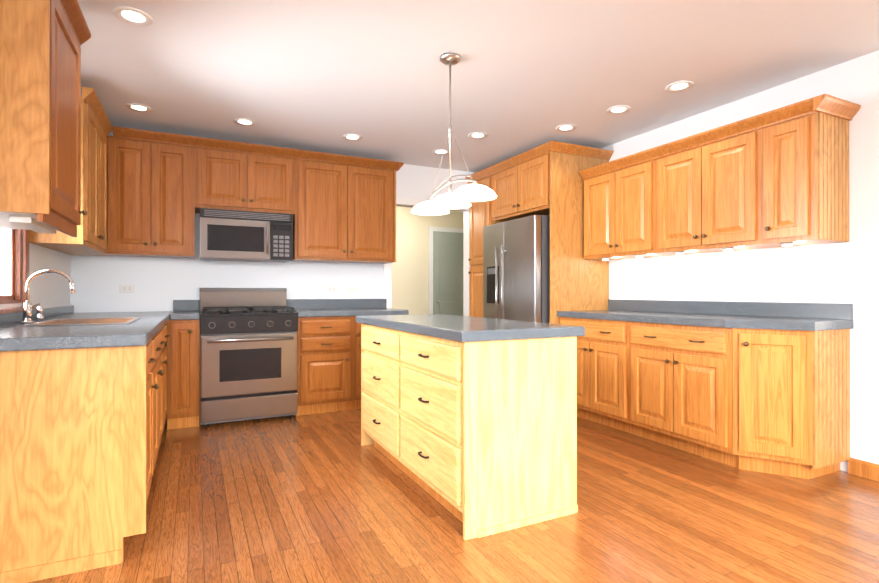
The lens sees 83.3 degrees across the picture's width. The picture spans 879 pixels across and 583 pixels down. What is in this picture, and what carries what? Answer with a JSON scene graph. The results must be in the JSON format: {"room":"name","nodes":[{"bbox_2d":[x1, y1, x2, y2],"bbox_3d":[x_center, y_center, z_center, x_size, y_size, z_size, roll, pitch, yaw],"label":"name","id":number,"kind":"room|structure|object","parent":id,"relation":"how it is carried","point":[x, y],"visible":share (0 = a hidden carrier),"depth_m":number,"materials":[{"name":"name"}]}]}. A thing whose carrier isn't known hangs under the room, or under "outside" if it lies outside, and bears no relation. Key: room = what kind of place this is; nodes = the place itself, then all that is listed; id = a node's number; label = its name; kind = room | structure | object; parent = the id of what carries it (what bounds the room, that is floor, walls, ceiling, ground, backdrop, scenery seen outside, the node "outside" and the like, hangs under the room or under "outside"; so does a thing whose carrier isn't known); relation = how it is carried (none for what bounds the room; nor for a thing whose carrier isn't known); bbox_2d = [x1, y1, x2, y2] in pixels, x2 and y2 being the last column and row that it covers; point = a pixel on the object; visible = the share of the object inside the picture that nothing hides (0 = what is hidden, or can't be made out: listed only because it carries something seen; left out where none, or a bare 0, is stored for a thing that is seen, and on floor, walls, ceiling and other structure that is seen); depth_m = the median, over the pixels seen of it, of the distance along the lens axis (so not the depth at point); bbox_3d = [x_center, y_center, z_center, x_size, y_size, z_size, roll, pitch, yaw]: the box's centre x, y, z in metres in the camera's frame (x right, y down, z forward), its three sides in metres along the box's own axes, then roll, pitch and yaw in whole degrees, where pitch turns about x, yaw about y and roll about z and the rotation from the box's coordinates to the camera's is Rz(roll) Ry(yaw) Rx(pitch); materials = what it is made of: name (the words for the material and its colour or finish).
{"room":"kitchen","nodes":[
{"label":"kitchen","id":0,"kind":"room"},
{"bbox_2d":[0,229,70,307],"bbox_3d":[-2.514,-0.152,2.870,0.120,2.500,2.670,0,0,-26],"label":"wall","id":1,"kind":"structure","parent":0,"point":[49,290],"depth_m":3.41,"materials":[{"name":"paint"}]},
{"bbox_2d":[0,229,37,313],"bbox_3d":[-2.368,-0.470,2.642,0.180,1.165,0.790,0,0,-26],"label":"window","id":2,"kind":"structure","parent":1,"relation":"in","point":[10,266],"depth_m":2.87,"materials":[{"name":"brown wood"}]},
{"bbox_2d":[0,0,90,236],"bbox_3d":[-1.813,-0.789,2.098,0.445,1.033,0.698,0,0,-26],"label":"upper cabinet","id":3,"kind":"object","parent":1,"relation":"attached to","point":[42,42],"visible":1,"depth_m":1.91,"materials":[{"name":"brown wood"}]},
{"bbox_2d":[29,87,112,253],"bbox_3d":[-2.561,-0.802,3.483,0.335,1.003,0.860,0,0,-26],"label":"upper cabinet","id":4,"kind":"object","parent":1,"relation":"attached to","point":[96,130],"visible":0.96,"depth_m":3.35,"materials":[{"name":"brown wood"}]},
{"bbox_2d":[71,131,473,345],"bbox_3d":[-1.073,-0.148,5.141,4.720,2.500,0.120,0,0,-26],"label":"wall","id":5,"kind":"structure","parent":0,"point":[161,284],"depth_m":4.57,"materials":[{"name":"paint"}]},
{"bbox_2d":[62,252,105,255],"bbox_3d":[-2.852,-0.770,4.006,0.277,0.940,0.330,0,0,-26],"label":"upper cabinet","id":6,"kind":"object","parent":5,"relation":"attached to","point":[81,254],"depth_m":4.01,"materials":[{"name":"brown wood"}]},
{"bbox_2d":[120,285,134,292],"bbox_3d":[-2.692,-0.025,4.264,0.114,0.070,0.008,0,0,-26],"label":"electrical outlet","id":7,"kind":"object","parent":5,"relation":"attached to","point":[127,288],"visible":1,"depth_m":4.26,"materials":[{"name":"grey plastic"}]},
{"bbox_2d":[104,126,197,258],"bbox_3d":[-2.437,-0.801,4.201,0.640,1.004,0.350,0,0,-26],"label":"upper cabinet","id":8,"kind":"object","parent":5,"relation":"attached to","point":[163,188],"depth_m":4.05,"materials":[{"name":"brown wood"}]},
{"bbox_2d":[198,137,297,217],"bbox_3d":[-1.778,-1.008,4.527,0.830,0.589,0.350,0,0,-26],"label":"upper cabinet","id":9,"kind":"object","parent":5,"relation":"attached to","point":[241,176],"depth_m":4.37,"materials":[{"name":"brown wood"}]},
{"bbox_2d":[200,208,292,262],"bbox_3d":[-1.753,-0.494,4.487,0.760,0.420,0.444,0,0,-26],"label":"microwave","id":10,"kind":"object","parent":9,"relation":"attached to","point":[239,235],"visible":1,"depth_m":4.32,"materials":[{"name":"grey metal"}]},
{"bbox_2d":[327,286,337,292],"bbox_3d":[-1.097,-0.024,5.054,0.114,0.070,0.008,0,0,-26],"label":"electrical outlet","id":11,"kind":"object","parent":5,"relation":"attached to","point":[332,289],"visible":1,"depth_m":5.05,"materials":[{"name":"white plastic"}]},
{"bbox_2d":[292,150,397,263],"bbox_3d":[-0.958,-0.800,4.934,1.002,1.004,0.350,0,0,-26],"label":"upper cabinet","id":12,"kind":"object","parent":5,"relation":"attached to","point":[347,204],"depth_m":4.76,"materials":[{"name":"brown wood"}]},
{"bbox_2d":[348,286,357,292],"bbox_3d":[-0.899,-0.023,5.149,0.114,0.070,0.014,0,0,-26],"label":"electrical outlet","id":13,"kind":"object","parent":5,"relation":"attached to","point":[352,289],"visible":1,"depth_m":5.15,"materials":[{"name":"white plastic"}]},
{"bbox_2d":[384,197,469,315],"bbox_3d":[-0.133,0.040,5.596,1.099,2.125,0.138,0,0,-26],"label":"door frame","id":14,"kind":"structure","parent":5,"relation":"attached to","point":[388,266],"depth_m":5.77,"materials":[{"name":"white wood"}]},
{"bbox_2d":[392,206,462,314],"bbox_3d":[-0.246,-0.145,7.616,5.240,2.500,0.120,0,0,-26],"label":"wall","id":15,"kind":"structure","parent":0,"point":[410,279],"depth_m":7.46,"materials":[{"name":"beige paint"}]},
{"bbox_2d":[428,226,462,315],"bbox_3d":[0.309,0.056,7.757,1.020,2.100,0.113,0,0,-26],"label":"hall door","id":16,"kind":"structure","parent":15,"relation":"in","point":[445,270],"depth_m":7.66,"materials":[{"name":"white wood"}]},
{"bbox_2d":[28,409,878,582],"bbox_3d":[0.008,1.123,2.372,9.200,0.050,10.000,0,0,-26],"label":"floor","id":17,"kind":"structure","parent":0,"point":[327,497],"depth_m":2.35,"materials":[{"name":"brown wood"}]},
{"bbox_2d":[0,333,159,582],"bbox_3d":[-1.669,0.660,2.133,0.737,0.875,0.570,0,0,-26],"label":"base cabinet","id":18,"kind":"object","parent":17,"relation":"on","point":[81,430],"depth_m":1.93,"materials":[{"name":"brown wood"}]},
{"bbox_2d":[22,325,163,441],"bbox_3d":[-1.989,0.661,2.767,0.726,0.875,0.850,0,0,-26],"label":"base cabinet","id":19,"kind":"object","parent":17,"relation":"on","point":[161,331],"depth_m":3.25,"materials":[{"name":"brown wood"}]},
{"bbox_2d":[0,305,171,351],"bbox_3d":[-2.119,0.168,3.050,0.742,0.109,2.692,0,0,-26],"label":"countertop","id":20,"kind":"structure","parent":19,"relation":"on","point":[143,330],"depth_m":2.13,"materials":[{"name":"grey stone"}]},
{"bbox_2d":[20,269,74,323],"bbox_3d":[-2.200,0.025,2.812,0.243,0.294,0.248,0,0,-26],"label":"faucet","id":21,"kind":"object","parent":20,"relation":"on","point":[27,312],"visible":1,"depth_m":2.69,"materials":[{"name":"silver metal"}]},
{"bbox_2d":[22,317,140,326],"bbox_3d":[-1.989,0.265,2.812,0.446,0.197,0.636,0,0,-26],"label":"sink","id":22,"kind":"object","parent":20,"relation":"in","point":[84,321],"depth_m":3.01,"materials":[{"name":"silver metal"}]},
{"bbox_2d":[36,317,167,424],"bbox_3d":[-2.317,0.662,3.430,0.726,0.875,0.629,0,0,-26],"label":"base cabinet","id":23,"kind":"object","parent":17,"relation":"on","point":[130,320],"depth_m":3.10,"materials":[{"name":"brown wood"}]},
{"bbox_2d":[167,319,199,429],"bbox_3d":[-2.162,0.663,4.184,0.232,0.876,0.620,0,0,-26],"label":"base cabinet","id":24,"kind":"object","parent":17,"relation":"on","point":[183,343],"depth_m":3.91,"materials":[{"name":"brown wood"}]},
{"bbox_2d":[199,288,297,427],"bbox_3d":[-1.690,0.533,4.357,0.760,1.135,0.729,0,0,-26],"label":"range","id":25,"kind":"object","parent":17,"relation":"on","point":[248,353],"visible":1,"depth_m":4.11,"materials":[{"name":"grey metal"}]},
{"bbox_2d":[296,316,354,415],"bbox_3d":[-1.146,0.663,4.686,0.501,0.876,0.624,0,0,-26],"label":"base cabinet","id":26,"kind":"object","parent":17,"relation":"on","point":[329,364],"depth_m":4.42,"materials":[{"name":"brown wood"}]},
{"bbox_2d":[170,299,408,319],"bbox_3d":[-1.337,0.150,4.585,2.017,0.149,0.635,0,0,-26],"label":"countertop","id":27,"kind":"structure","parent":26,"relation":"on","point":[185,309],"depth_m":4.70,"materials":[{"name":"grey stone"}]},
{"bbox_2d":[355,316,360,408],"bbox_3d":[-0.685,0.664,4.914,0.529,0.876,0.624,0,0,-26],"label":"base cabinet","id":28,"kind":"object","parent":17,"relation":"on","point":[357,325],"depth_m":4.55,"materials":[{"name":"brown wood"}]},
{"bbox_2d":[361,323,396,465],"bbox_3d":[-0.117,0.662,3.336,0.638,0.876,0.758,0,0,-26],"label":"base cabinet","id":29,"kind":"object","parent":17,"relation":"on","point":[378,344],"depth_m":3.17,"materials":[{"name":"yellow wood"}]},
{"bbox_2d":[465,166,492,316],"bbox_3d":[0.759,-0.114,5.697,0.697,2.432,0.506,0,0,-26],"label":"tall cabinet","id":30,"kind":"object","parent":17,"relation":"on","point":[480,213],"depth_m":5.57,"materials":[{"name":"brown wood"}]},
{"bbox_2d":[397,330,577,539],"bbox_3d":[0.219,0.661,2.657,0.638,0.876,0.758,0,0,-26],"label":"base cabinet","id":31,"kind":"object","parent":17,"relation":"on","point":[478,439],"depth_m":2.34,"materials":[{"name":"yellow wood"}]},
{"bbox_2d":[356,314,584,341],"bbox_3d":[0.060,0.198,3.001,0.700,0.049,1.580,0,0,-26],"label":"countertop","id":32,"kind":"structure","parent":31,"relation":"on","point":[458,328],"depth_m":2.44,"materials":[{"name":"grey stone"}]},
{"bbox_2d":[483,215,549,322],"bbox_3d":[0.990,0.204,5.016,0.867,1.795,0.905,0,0,-26],"label":"refrigerator","id":33,"kind":"object","parent":17,"relation":"on","point":[516,269],"visible":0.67,"depth_m":4.68,"materials":[{"name":"grey metal"}]},
{"bbox_2d":[560,317,627,431],"bbox_3d":[1.522,0.663,4.239,0.624,0.876,0.800,0,0,-26],"label":"base cabinet","id":34,"kind":"object","parent":17,"relation":"on","point":[602,354],"depth_m":3.98,"materials":[{"name":"brown wood"}]},
{"bbox_2d":[628,321,738,467],"bbox_3d":[1.877,0.662,3.522,0.624,0.876,0.800,0,0,-26],"label":"base cabinet","id":35,"kind":"object","parent":17,"relation":"on","point":[671,385],"depth_m":3.33,"materials":[{"name":"brown wood"}]},
{"bbox_2d":[557,299,852,330],"bbox_3d":[1.775,0.149,3.716,0.635,0.149,1.957,0,0,-26],"label":"countertop","id":36,"kind":"structure","parent":35,"relation":"on","point":[790,316],"depth_m":3.40,"materials":[{"name":"grey stone"}]},
{"bbox_2d":[733,328,849,478],"bbox_3d":[2.139,0.661,3.011,0.609,0.875,0.341,0,0,-26],"label":"base cabinet","id":37,"kind":"object","parent":17,"relation":"on","point":[791,403],"visible":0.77,"depth_m":2.91,"materials":[{"name":"brown wood"}]},
{"bbox_2d":[78,0,878,172],"bbox_3d":[0.008,-1.427,2.375,9.200,0.050,10.000,0,0,-26],"label":"ceiling","id":38,"kind":"structure","parent":0,"point":[324,76],"depth_m":3.07,"materials":[{"name":"paint"}]},
{"bbox_2d":[113,6,152,25],"bbox_3d":[-1.557,-1.399,2.515,0.176,0.006,0.176,0,0,-26],"label":"recessed light","id":39,"kind":"object","parent":38,"relation":"in","point":[133,16],"visible":1,"depth_m":2.51,"materials":[{"name":"white"}]},
{"bbox_2d":[125,103,151,111],"bbox_3d":[-2.286,-1.397,3.761,0.176,0.006,0.176,0,0,-26],"label":"recessed light","id":40,"kind":"object","parent":38,"relation":"in","point":[137,107],"visible":0.98,"depth_m":3.75,"materials":[{"name":"white"}]},
{"bbox_2d":[233,118,255,125],"bbox_3d":[-1.605,-1.396,4.076,0.176,0.006,0.176,0,0,-26],"label":"recessed light","id":41,"kind":"object","parent":38,"relation":"in","point":[244,121],"visible":1,"depth_m":4.08,"materials":[{"name":"white"}]},
{"bbox_2d":[343,134,361,140],"bbox_3d":[-0.789,-1.396,4.480,0.176,0.006,0.176,0,0,-26],"label":"recessed light","id":42,"kind":"object","parent":38,"relation":"in","point":[352,137],"visible":0.98,"depth_m":4.48,"materials":[{"name":"white"}]},
{"bbox_2d":[433,149,448,154],"bbox_3d":[0.017,-1.395,4.947,0.176,0.006,0.176,0,0,-26],"label":"recessed light","id":43,"kind":"object","parent":38,"relation":"in","point":[439,151],"visible":0.96,"depth_m":4.94,"materials":[{"name":"white"}]},
{"bbox_2d":[411,53,496,214],"bbox_3d":[0.064,-0.958,2.960,0.256,0.886,0.814,0,0,-26],"label":"pendant light","id":44,"kind":"object","parent":38,"relation":"hanging from","point":[461,197],"visible":1,"depth_m":2.94,"materials":[{"name":"white glass"}]},
{"bbox_2d":[468,132,487,138],"bbox_3d":[0.342,-1.396,4.427,0.176,0.006,0.176,0,0,-26],"label":"recessed light","id":45,"kind":"object","parent":38,"relation":"in","point":[477,135],"visible":0.96,"depth_m":4.43,"materials":[{"name":"white"}]},
{"bbox_2d":[555,124,575,131],"bbox_3d":[1.079,-1.396,4.223,0.176,0.006,0.176,0,0,-26],"label":"recessed light","id":46,"kind":"object","parent":38,"relation":"in","point":[565,128],"visible":1,"depth_m":4.22,"materials":[{"name":"white"}]},
{"bbox_2d":[607,105,630,113],"bbox_3d":[1.377,-1.397,3.801,0.176,0.006,0.176,0,0,-26],"label":"recessed light","id":47,"kind":"object","parent":38,"relation":"in","point":[620,109],"visible":1,"depth_m":3.80,"materials":[{"name":"white"}]},
{"bbox_2d":[665,81,693,91],"bbox_3d":[1.635,-1.397,3.371,0.176,0.006,0.176,0,0,-26],"label":"recessed light","id":48,"kind":"object","parent":38,"relation":"in","point":[678,86],"visible":0.98,"depth_m":3.37,"materials":[{"name":"white"}]},
{"bbox_2d":[493,140,580,223],"bbox_3d":[0.927,-1.045,4.968,0.350,0.572,0.990,0,0,-26],"label":"upper cabinet","id":49,"kind":"object","parent":0,"relation":"attached to","point":[545,179],"depth_m":4.59,"materials":[{"name":"brown wood"}]},
{"bbox_2d":[601,50,878,471],"bbox_3d":[1.816,-0.149,4.491,0.120,2.500,3.610,0,0,-26],"label":"wall","id":50,"kind":"structure","parent":0,"point":[844,272],"depth_m":3.13,"materials":[{"name":"paint"}]},
{"bbox_2d":[579,147,678,259],"bbox_3d":[1.652,-0.704,4.287,0.350,0.809,0.800,0,0,-26],"label":"upper cabinet","id":51,"kind":"object","parent":50,"relation":"attached to","point":[619,194],"depth_m":4.16,"materials":[{"name":"brown wood"}]},
{"bbox_2d":[655,115,786,254],"bbox_3d":[2.007,-0.705,3.571,0.350,0.809,0.800,0,0,-26],"label":"upper cabinet","id":52,"kind":"object","parent":50,"relation":"attached to","point":[707,182],"depth_m":3.44,"materials":[{"name":"brown wood"}]},
{"bbox_2d":[759,95,854,246],"bbox_3d":[2.257,-0.705,3.066,0.350,0.809,0.327,0,0,-26],"label":"upper cabinet","id":53,"kind":"object","parent":50,"relation":"attached to","point":[778,177],"depth_m":2.95,"materials":[{"name":"brown wood"}]},
{"bbox_2d":[848,458,878,481],"bbox_3d":[3.462,1.052,3.375,2.119,0.095,0.189,0,0,-26],"label":"baseboard","id":54,"kind":"structure","parent":50,"relation":"attached to","point":[864,469],"depth_m":2.92,"materials":[{"name":"brown wood"}]}
]}

